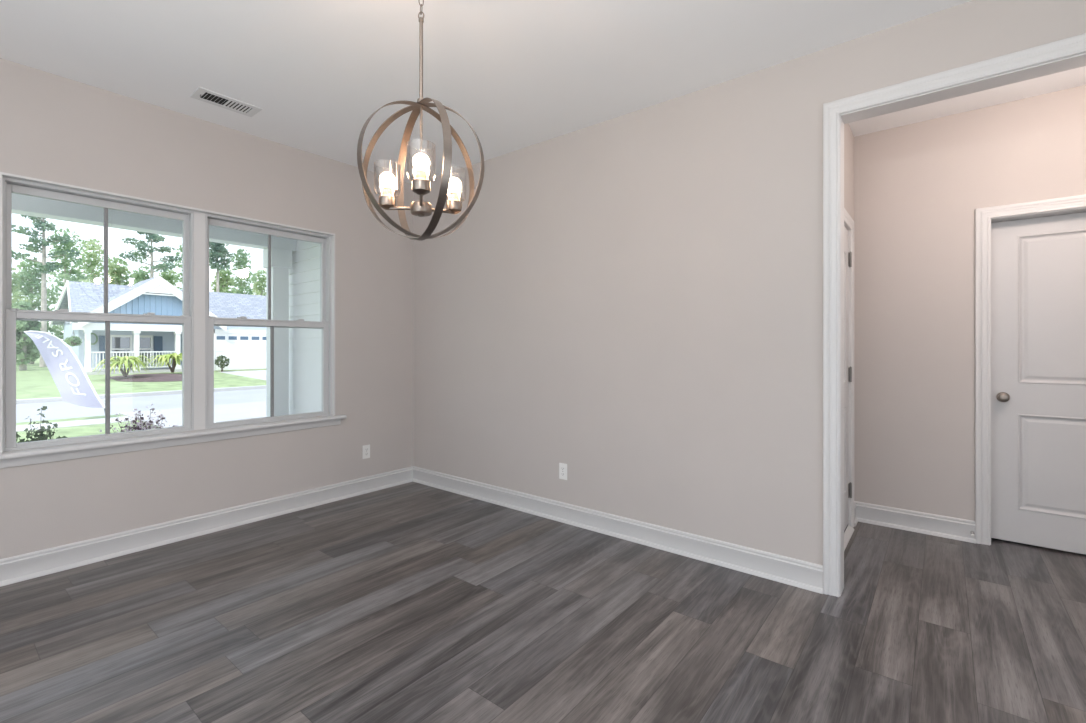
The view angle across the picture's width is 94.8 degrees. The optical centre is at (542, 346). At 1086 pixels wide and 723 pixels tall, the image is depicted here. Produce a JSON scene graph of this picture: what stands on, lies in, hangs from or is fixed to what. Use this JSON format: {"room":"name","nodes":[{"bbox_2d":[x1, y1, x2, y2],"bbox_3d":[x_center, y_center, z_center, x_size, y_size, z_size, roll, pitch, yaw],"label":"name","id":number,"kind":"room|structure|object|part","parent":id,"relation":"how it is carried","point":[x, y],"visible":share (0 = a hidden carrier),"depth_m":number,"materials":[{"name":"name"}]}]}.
{"room":"empty dining room","nodes":[
{"label":"empty dining room","id":0,"kind":"room"},
{"bbox_2d":[0,58,412,558],"bbox_3d":[-2.613,-0.130,2.980,0.150,2.743,4.570,0,0,39],"label":"wall","id":1,"kind":"structure","parent":0,"point":[55,128],"depth_m":3.37,"materials":[{"name":"paint"}]},
{"bbox_2d":[0,172,346,467],"bbox_3d":[-2.295,-0.137,3.334,0.194,1.542,2.000,0,0,39],"label":"window","id":2,"kind":"structure","parent":1,"relation":"in","point":[10,315],"depth_m":3.03,"materials":[{"name":"plastic"}]},
{"bbox_3d":[-2.642,-0.510,3.017,0.032,0.735,0.839,0,0,39],"label":"sash","id":3,"kind":"part","parent":2,"relation":"part of","materials":[{"name":"plastic"}]},
{"bbox_3d":[-2.603,0.178,2.986,0.042,0.752,0.839,0,0,39],"label":"sash","id":4,"kind":"part","parent":2,"relation":"part of","materials":[{"name":"glass"}]},
{"bbox_2d":[0,466,412,586],"bbox_3d":[-2.535,1.175,2.936,0.027,0.134,4.300,0,0,39],"label":"baseboard","id":5,"kind":"structure","parent":1,"relation":"attached to","point":[14,569],"depth_m":3.19,"materials":[{"name":"paint"}]},
{"bbox_2d":[205,213,329,428],"bbox_3d":[-2.037,-0.170,3.735,0.095,1.456,0.882,0,0,39],"label":"window","id":6,"kind":"structure","parent":1,"relation":"in","point":[210,220],"depth_m":3.71,"materials":[{"name":"plastic"}]},
{"bbox_3d":[-2.054,-0.510,3.749,0.032,0.735,0.853,0,0,39],"label":"sash","id":7,"kind":"part","parent":6,"relation":"part of","materials":[{"name":"plastic"}]},
{"bbox_3d":[-2.016,0.178,3.719,0.042,0.752,0.853,0,0,39],"label":"sash","id":8,"kind":"part","parent":6,"relation":"part of","materials":[{"name":"glass"}]},
{"bbox_2d":[363,444,369,458],"bbox_3d":[-1.500,0.896,4.241,0.009,0.114,0.070,0,0,39],"label":"wall outlet","id":9,"kind":"object","parent":1,"relation":"attached to","point":[366,448],"visible":1,"depth_m":4.24,"materials":[{"name":"plastic"}]},
{"bbox_2d":[289,240,321,414],"bbox_3d":[-2.321,-0.033,5.318,2.320,3.050,0.116,0,0,39],"label":"wall","id":10,"kind":"structure","parent":0,"point":[305,344],"depth_m":5.49,"materials":[{"name":"white"}]},
{"bbox_2d":[0,482,1085,722],"bbox_3d":[0.598,1.302,1.950,6.450,0.120,6.980,0,0,39],"label":"floor","id":11,"kind":"structure","parent":0,"point":[411,602],"depth_m":2.15,"materials":[{"name":"wood"}]},
{"bbox_2d":[0,0,1085,183],"bbox_3d":[0.598,-1.561,1.950,6.450,0.120,6.980,0,0,39],"label":"ceiling","id":12,"kind":"structure","parent":0,"point":[521,73],"depth_m":2.57,"materials":[{"name":"paint"}]},
{"bbox_2d":[189,87,262,116],"bbox_3d":[-1.946,-1.492,3.073,0.175,0.018,0.345,0,0,39],"label":"ceiling vent","id":13,"kind":"object","parent":12,"relation":"in","point":[201,94],"visible":1,"depth_m":3.06,"materials":[{"name":"metal"}]},
{"bbox_2d":[357,0,483,240],"bbox_3d":[-0.457,-0.951,1.873,0.497,1.100,0.412,0,0,5],"label":"orb chandelier","id":14,"kind":"object","parent":12,"relation":"hanging from","point":[420,184],"visible":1,"depth_m":1.87,"materials":[{"name":"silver metal"}]},
{"bbox_3d":[-0.597,-0.637,1.916,0.097,0.125,0.097,0,0,39],"label":"lamp shade","id":15,"kind":"part","parent":14,"relation":"part of","materials":[{"name":"clear glass"}]},
{"bbox_3d":[-0.597,-0.637,1.916,0.058,0.060,0.058,0,0,39],"label":"bulb","id":16,"kind":"part","parent":14,"relation":"part of","materials":[{"name":"white glass"}]},
{"bbox_2d":[379,187,395,209],"bbox_3d":[-0.597,-0.566,1.916,0.063,0.083,0.063,0,0,39],"label":"socket","id":17,"kind":"object","parent":14,"relation":"attached to","point":[387,201],"depth_m":1.90,"materials":[{"name":"silver metal"}]},
{"bbox_3d":[-0.545,-0.525,1.900,0.117,0.022,0.012,0,0,17],"label":"arm","id":18,"kind":"part","parent":14,"relation":"part of","materials":[{"name":"silver metal"}]},
{"bbox_3d":[-0.457,-1.070,1.873,0.032,0.324,0.032,0,0,39],"label":"stem","id":19,"kind":"part","parent":14,"relation":"part of","materials":[{"name":"silver metal"}]},
{"bbox_3d":[-0.457,-0.718,1.873,0.009,0.368,0.009,0,0,39],"label":"rod","id":20,"kind":"part","parent":14,"relation":"part of","materials":[{"name":"silver metal"}]},
{"bbox_3d":[-0.435,-0.525,1.783,0.012,0.022,0.117,0,0,-14],"label":"arm","id":21,"kind":"part","parent":14,"relation":"part of","materials":[{"name":"silver metal"}]},
{"bbox_2d":[412,170,429,194],"bbox_3d":[-0.422,-0.566,1.730,0.063,0.083,0.063,0,0,39],"label":"socket","id":22,"kind":"object","parent":14,"relation":"attached to","point":[420,185],"depth_m":1.71,"materials":[{"name":"silver metal"}]},
{"bbox_3d":[-0.422,-0.637,1.730,0.097,0.125,0.097,0,0,39],"label":"lamp shade","id":23,"kind":"part","parent":14,"relation":"part of","materials":[{"name":"clear glass"}]},
{"bbox_3d":[-0.422,-0.637,1.730,0.058,0.060,0.058,0,0,39],"label":"bulb","id":24,"kind":"part","parent":14,"relation":"part of","materials":[{"name":"white glass"}]},
{"bbox_3d":[-0.392,-0.525,1.937,0.117,0.022,0.012,0,0,-45],"label":"arm","id":25,"kind":"part","parent":14,"relation":"part of","materials":[{"name":"silver metal"}]},
{"bbox_3d":[-0.353,-0.637,1.976,0.097,0.125,0.097,0,0,39],"label":"lamp shade","id":26,"kind":"part","parent":14,"relation":"part of","materials":[{"name":"clear glass"}]},
{"bbox_2d":[446,192,461,213],"bbox_3d":[-0.353,-0.566,1.976,0.063,0.083,0.063,0,0,39],"label":"socket","id":27,"kind":"object","parent":14,"relation":"attached to","point":[453,205],"depth_m":1.96,"materials":[{"name":"silver metal"}]},
{"bbox_3d":[-0.353,-0.637,1.976,0.058,0.060,0.058,0,0,39],"label":"bulb","id":28,"kind":"part","parent":14,"relation":"part of","materials":[{"name":"white glass"}]},
{"bbox_2d":[413,0,1085,564],"bbox_3d":[1.295,-0.130,2.698,6.300,2.743,0.120,0,0,39],"label":"wall","id":29,"kind":"structure","parent":0,"point":[632,302],"depth_m":3.06,"materials":[{"name":"paint"}]},
{"bbox_2d":[559,463,566,479],"bbox_3d":[0.142,0.887,3.539,0.070,0.114,0.009,0,0,39],"label":"wall outlet","id":30,"kind":"object","parent":29,"relation":"attached to","point":[562,467],"visible":1,"depth_m":3.54,"materials":[{"name":"plastic"}]},
{"bbox_2d":[413,466,822,593],"bbox_3d":[0.101,1.175,3.562,3.357,0.134,0.027,0,0,39],"label":"baseboard","id":31,"kind":"structure","parent":29,"relation":"attached to","point":[798,573],"depth_m":3.12,"materials":[{"name":"paint"}]},
{"bbox_2d":[823,33,1085,596],"bbox_3d":[2.223,0.011,1.954,1.968,2.462,0.162,0,0,39],"label":"door frame","id":32,"kind":"structure","parent":29,"relation":"attached to","point":[1069,53],"depth_m":2.48,"materials":[{"name":"paint"}]},
{"bbox_2d":[844,123,853,220],"bbox_3d":[1.796,-0.130,3.148,0.140,2.743,1.210,0,0,39],"label":"wall","id":33,"kind":"structure","parent":0,"point":[848,135],"depth_m":3.40,"materials":[{"name":"paint"}]},
{"bbox_2d":[844,208,853,550],"bbox_3d":[1.760,0.190,3.079,0.170,2.105,1.045,0,0,39],"label":"door","id":34,"kind":"structure","parent":33,"relation":"in","point":[848,221],"depth_m":3.39,"materials":[{"name":"paint"}]},
{"bbox_3d":[1.784,0.207,3.059,0.048,1.985,0.889,0,0,39],"label":"panel","id":35,"kind":"part","parent":34,"relation":"part of","materials":[{"name":"paint"}]},
{"bbox_2d":[854,85,1085,520],"bbox_3d":[3.388,-0.130,2.744,3.090,2.743,0.150,0,0,39],"label":"wall","id":36,"kind":"structure","parent":0,"point":[919,187],"depth_m":3.31,"materials":[{"name":"paint"}]},
{"bbox_2d":[854,501,975,542],"bbox_3d":[2.439,1.175,3.311,0.660,0.134,0.152,0,0,39],"label":"baseboard","id":37,"kind":"structure","parent":36,"relation":"attached to","point":[903,519],"depth_m":3.34,"materials":[{"name":"paint"}]},
{"bbox_2d":[975,194,1085,554],"bbox_3d":[3.164,0.186,2.910,0.978,2.111,0.171,0,0,39],"label":"door","id":38,"kind":"structure","parent":36,"relation":"in","point":[1030,257],"depth_m":3.09,"materials":[{"name":"paint"}]},
{"bbox_3d":[2.899,0.322,3.142,0.064,0.064,0.064,0,0,39],"label":"knob","id":39,"kind":"part","parent":38,"relation":"part of","materials":[{"name":"silver metal"}]},
{"label":"outside","id":40,"kind":"structure","parent":0,"visible":0},
{"bbox_2d":[16,421,153,441],"bbox_3d":[-6.155,1.832,8.594,8.300,0.320,120.000,0,0,39],"label":"lawn","id":41,"kind":"structure","parent":40,"point":[86,430],"depth_m":10.02,"materials":[{"name":"green plant"}]},
{"bbox_2d":[16,406,66,442],"bbox_3d":[-4.689,1.124,4.644,0.410,1.138,0.441,0,0,-9],"label":"shrub","id":42,"kind":"object","parent":41,"relation":"on","point":[41,436],"visible":0.14,"depth_m":4.65,"materials":[{"name":"green plant"}]},
{"bbox_3d":[-4.698,1.137,4.660,0.349,1.112,0.378,0,0,1],"label":"stem","id":43,"kind":"part","parent":42,"relation":"part of","materials":[{"name":"green plant"}]},
{"bbox_2d":[100,403,177,432],"bbox_3d":[-4.298,1.160,5.452,0.483,1.068,0.848,0,0,39],"label":"shrub","id":44,"kind":"object","parent":41,"relation":"on","point":[137,426],"visible":0.12,"depth_m":5.39,"materials":[{"name":"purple plant"}]},
{"bbox_3d":[-4.305,1.190,5.461,0.400,1.008,0.761,0,0,39],"label":"stem","id":45,"kind":"part","parent":44,"relation":"part of","materials":[{"name":"green plant"}]},
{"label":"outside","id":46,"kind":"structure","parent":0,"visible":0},
{"bbox_2d":[119,401,265,427],"bbox_3d":[-4.296,1.804,12.391,9.950,0.315,7.750,0,0,39],"label":"driveway","id":47,"kind":"structure","parent":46,"point":[236,411],"depth_m":12.32,"materials":[{"name":"white concrete"}]},
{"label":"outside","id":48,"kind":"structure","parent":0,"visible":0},
{"bbox_2d":[16,416,137,431],"bbox_3d":[-9.782,1.832,11.503,1.000,0.300,120.000,0,0,39],"label":"sidewalk","id":49,"kind":"structure","parent":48,"point":[101,420],"depth_m":10.88,"materials":[{"name":"concrete"}]},
{"bbox_2d":[24,331,104,411],"bbox_3d":[-10.600,0.680,11.132,0.176,2.031,1.378,0,0,39],"label":"feather flag","id":50,"kind":"object","parent":49,"relation":"on","point":[74,386],"visible":0.97,"depth_m":11.11,"materials":[{"name":"fabric"}]},
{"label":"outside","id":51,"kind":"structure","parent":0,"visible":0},
{"bbox_2d":[16,414,122,425],"bbox_3d":[-10.445,1.842,12.035,0.700,0.300,120.000,0,0,39],"label":"lawn","id":52,"kind":"structure","parent":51,"point":[115,415],"depth_m":11.54,"materials":[{"name":"green plant"}]},
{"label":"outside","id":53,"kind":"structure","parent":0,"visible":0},
{"bbox_2d":[16,358,265,377],"bbox_3d":[-46.996,1.502,41.343,62.600,0.320,120.000,0,0,39],"label":"lawn","id":54,"kind":"structure","parent":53,"point":[33,370],"depth_m":26.95,"materials":[{"name":"green plant"}]},
{"bbox_2d":[12,250,31,306],"bbox_3d":[-36.165,-2.900,33.013,2.901,8.489,3.085,0,0,29],"label":"leafy tree","id":55,"kind":"object","parent":54,"relation":"on","point":[15,296],"visible":0.13,"depth_m":33.45,"materials":[{"name":"green plant"}]},
{"bbox_2d":[12,300,41,369],"bbox_3d":[-29.339,-0.617,28.000,1.629,3.930,1.823,0,0,2],"label":"leafy tree","id":56,"kind":"object","parent":54,"relation":"on","point":[26,349],"visible":0.59,"depth_m":27.98,"materials":[{"name":"green plant"}]},
{"bbox_2d":[12,259,58,363],"bbox_3d":[-38.810,-2.638,37.708,3.424,7.967,2.889,0,0,-18],"label":"leafy tree","id":57,"kind":"object","parent":54,"relation":"on","point":[31,280],"visible":0.37,"depth_m":37.49,"materials":[{"name":"green plant"}]},
{"bbox_2d":[12,215,79,366],"bbox_3d":[-32.657,-4.030,32.438,2.862,10.749,3.295,0,0,12],"label":"pine tree","id":58,"kind":"object","parent":54,"relation":"on","point":[44,267],"visible":0.79,"depth_m":32.45,"materials":[{"name":"green plant"}]},
{"bbox_3d":[-32.737,-7.047,32.537,2.853,4.716,3.589,0,0,39],"label":"crown","id":59,"kind":"part","parent":58,"relation":"part of","materials":[{"name":"green plant"}]},
{"bbox_2d":[33,228,87,340],"bbox_3d":[-40.956,-4.381,42.814,3.690,11.450,3.863,0,0,39],"label":"leafy tree","id":60,"kind":"object","parent":54,"relation":"on","point":[66,274],"visible":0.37,"depth_m":42.55,"materials":[{"name":"green plant"}]},
{"bbox_2d":[73,239,110,283],"bbox_3d":[-43.589,-4.526,47.850,3.794,11.740,3.491,0,0,39],"label":"leafy tree","id":61,"kind":"object","parent":54,"relation":"on","point":[92,264],"visible":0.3,"depth_m":47.76,"materials":[{"name":"green plant"}]},
{"bbox_2d":[103,256,134,285],"bbox_3d":[-32.173,-2.711,37.891,2.920,8.113,2.628,0,0,39],"label":"leafy tree","id":62,"kind":"object","parent":54,"relation":"on","point":[115,271],"visible":0.19,"depth_m":37.66,"materials":[{"name":"green plant"}]},
{"bbox_2d":[131,265,154,283],"bbox_3d":[-34.530,-2.823,43.031,3.289,8.337,3.826,0,0,39],"label":"leafy tree","id":63,"kind":"object","parent":54,"relation":"on","point":[140,276],"visible":0.12,"depth_m":42.72,"materials":[{"name":"green plant"}]},
{"bbox_2d":[118,231,181,277],"bbox_3d":[-28.895,-3.953,36.978,3.615,10.596,4.157,0,0,39],"label":"pine tree","id":64,"kind":"object","parent":54,"relation":"on","point":[156,238],"visible":0.75,"depth_m":36.77,"materials":[{"name":"green plant"}]},
{"bbox_2d":[49,276,265,374],"bbox_3d":[-20.431,-1.048,30.386,6.860,5.180,13.000,0,0,39],"label":"house","id":65,"kind":"structure","parent":54,"relation":"on","point":[245,347],"depth_m":26.39,"materials":[{"name":"shingle"},{"name":"siding"}]},
{"bbox_2d":[64,330,82,346],"bbox_3d":[-22.043,-0.380,23.412,0.662,0.794,0.683,0,0,39],"label":"hanging fern","id":66,"kind":"object","parent":65,"relation":"hanging from","point":[70,341],"visible":1,"depth_m":23.34,"materials":[{"name":"green plant"}]},
{"bbox_2d":[99,335,104,363],"bbox_3d":[-22.652,0.172,25.758,0.065,1.460,0.380,0,0,39],"label":"shutter","id":67,"kind":"object","parent":65,"relation":"hanging from","point":[101,337],"depth_m":25.66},
{"bbox_3d":[-21.142,0.677,24.528,0.080,0.850,1.650,0,0,39],"label":"railing","id":68,"kind":"part","parent":65,"relation":"part of","materials":[{"name":"white wood"}]},
{"bbox_3d":[-22.240,0.182,26.299,0.010,1.360,0.780,0,0,39],"label":"pane","id":69,"kind":"part","parent":65,"relation":"part of","materials":[{"name":"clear glass"}]},
{"bbox_3d":[-21.608,0.182,27.087,0.010,1.360,0.520,0,0,39],"label":"pane","id":70,"kind":"part","parent":65,"relation":"part of","materials":[{"name":"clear glass"}]},
{"bbox_3d":[-20.019,0.677,25.928,0.080,0.850,1.540,0,0,39],"label":"railing","id":71,"kind":"part","parent":65,"relation":"part of","materials":[{"name":"white wood"}]},
{"bbox_2d":[154,336,162,362],"bbox_3d":[-21.226,0.172,27.537,0.065,1.460,0.380,0,0,39],"label":"shutter","id":72,"kind":"object","parent":65,"relation":"hanging from","point":[158,340],"depth_m":27.52,"materials":[{"name":"blue wood"}]},
{"bbox_3d":[-18.195,-0.478,28.187,0.020,0.200,0.426,0,0,39],"label":"garage pane","id":73,"kind":"part","parent":65,"relation":"part of","materials":[{"name":"blue glass"}]},
{"bbox_3d":[-17.816,-0.478,28.659,0.020,0.200,0.426,0,0,39],"label":"garage pane","id":74,"kind":"part","parent":65,"relation":"part of","materials":[{"name":"blue glass"}]},
{"bbox_3d":[-17.024,0.067,29.679,0.080,2.650,5.900,0,0,39],"label":"garage trim","id":75,"kind":"part","parent":65,"relation":"part of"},
{"bbox_3d":[-17.437,-0.478,29.132,0.020,0.200,0.426,0,0,39],"label":"garage pane","id":76,"kind":"part","parent":65,"relation":"part of","materials":[{"name":"blue glass"}]},
{"bbox_2d":[158,269,177,285],"bbox_3d":[-36.442,-3.091,48.458,3.113,8.872,3.697,0,0,16],"label":"leafy tree","id":77,"kind":"object","parent":54,"relation":"on","point":[168,277],"visible":0.1,"depth_m":48.32,"materials":[{"name":"green plant"}]},
{"bbox_2d":[173,244,181,288],"bbox_3d":[-38.563,-4.979,54.103,3.380,12.647,3.156,0,0,39],"label":"leafy tree","id":78,"kind":"object","parent":54,"relation":"on","point":[176,278],"visible":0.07,"depth_m":53.55,"materials":[{"name":"green plant"}]},
{"bbox_2d":[209,242,233,291],"bbox_3d":[-26.097,-3.688,39.945,2.192,10.064,2.137,0,0,-3],"label":"pine tree","id":79,"kind":"object","parent":54,"relation":"on","point":[217,250],"visible":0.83,"depth_m":39.86,"materials":[{"name":"green plant"}]},
{"bbox_3d":[-26.097,-7.373,39.945,2.192,2.693,2.137,0,0,-3],"label":"crown","id":80,"kind":"part","parent":79,"relation":"part of","materials":[{"name":"green plant"}]},
{"bbox_2d":[211,268,235,292],"bbox_3d":[-27.861,-2.762,43.402,2.630,8.215,2.246,0,0,39],"label":"leafy tree","id":81,"kind":"object","parent":54,"relation":"on","point":[225,281],"visible":0.19,"depth_m":43.15,"materials":[{"name":"green plant"}]},
{"bbox_2d":[230,248,256,294],"bbox_3d":[-29.582,-4.131,49.080,3.415,10.952,3.082,0,0,39],"label":"leafy tree","id":82,"kind":"object","parent":54,"relation":"on","point":[245,271],"visible":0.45,"depth_m":48.70,"materials":[{"name":"green plant"}]},
{"bbox_2d":[250,270,265,295],"bbox_3d":[-31.050,-3.584,55.148,3.023,9.856,3.455,0,0,25],"label":"leafy tree","id":83,"kind":"object","parent":54,"relation":"on","point":[260,289],"visible":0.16,"depth_m":54.80,"materials":[{"name":"green plant"}]},
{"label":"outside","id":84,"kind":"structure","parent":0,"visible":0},
{"bbox_2d":[221,370,265,379],"bbox_3d":[-12.892,1.672,27.071,9.630,0.580,6.000,0,0,39],"label":"driveway","id":85,"kind":"structure","parent":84,"point":[258,374],"depth_m":26.71,"materials":[{"name":"concrete"}]},
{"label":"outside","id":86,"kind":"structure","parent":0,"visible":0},
{"bbox_2d":[16,371,265,399],"bbox_3d":[-35.562,1.662,-1.665,9.050,0.600,67.200,0,0,39],"label":"lawn","id":87,"kind":"structure","parent":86,"point":[29,387],"depth_m":19.99,"materials":[{"name":"green plant"}]},
{"bbox_2d":[110,373,181,381],"bbox_3d":[-17.788,1.421,23.259,4.600,0.201,3.554,0,0,39],"label":"mulch bed","id":88,"kind":"object","parent":87,"relation":"on","point":[156,377],"visible":0.77,"depth_m":22.20,"materials":[{"name":"brown soil"}]},
{"bbox_2d":[92,356,155,376],"bbox_3d":[-18.369,0.886,21.946,2.155,0.939,2.354,0,0,39],"label":"shrub","id":89,"kind":"object","parent":88,"relation":"on","point":[129,361],"visible":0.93,"depth_m":21.82,"materials":[{"name":"green plant"}]},
{"bbox_2d":[145,353,181,372],"bbox_3d":[-18.443,0.822,24.987,2.099,0.995,2.263,0,0,9],"label":"shrub","id":90,"kind":"object","parent":88,"relation":"on","point":[175,357],"visible":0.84,"depth_m":24.65,"materials":[{"name":"green plant"}]},
{"bbox_2d":[214,355,229,371],"bbox_3d":[-17.706,0.932,27.526,0.694,0.926,0.736,0,0,39],"label":"bush","id":91,"kind":"object","parent":87,"relation":"on","point":[220,358],"visible":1,"depth_m":27.45,"materials":[{"name":"green plant"}]},
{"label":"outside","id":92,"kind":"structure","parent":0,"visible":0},
{"bbox_3d":[-4.056,1.432,2.939,2.050,0.120,5.800,0,0,39],"label":"floor","id":93,"kind":"structure","parent":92,"visible":0},
{"bbox_2d":[263,247,291,416],"bbox_3d":[-2.953,0.149,5.553,0.220,2.445,0.220,0,0,39],"label":"porch column","id":94,"kind":"structure","parent":93,"relation":"on","point":[281,259],"depth_m":5.50,"materials":[{"name":"white wood"}]},
{"bbox_2d":[12,193,296,251],"bbox_3d":[-4.268,-1.216,2.787,2.190,0.285,7.300,0,0,39],"label":"beam","id":95,"kind":"structure","parent":94,"relation":"on","point":[21,204],"depth_m":4.47,"materials":[{"name":"white wood"}]},
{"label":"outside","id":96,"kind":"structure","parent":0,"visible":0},
{"bbox_2d":[16,389,265,422],"bbox_3d":[-12.981,1.892,14.068,5.800,0.300,120.000,0,0,39],"label":"street","id":97,"kind":"structure","parent":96,"point":[59,409],"depth_m":14.69,"materials":[{"name":"grey asphalt"}]},
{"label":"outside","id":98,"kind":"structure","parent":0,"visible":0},
{"bbox_2d":[16,385,265,403],"bbox_3d":[-15.380,1.812,15.992,0.350,0.360,120.000,0,0,39],"label":"curb","id":99,"kind":"object","parent":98,"point":[53,399],"depth_m":17.36,"materials":[{"name":"concrete"}]}
]}

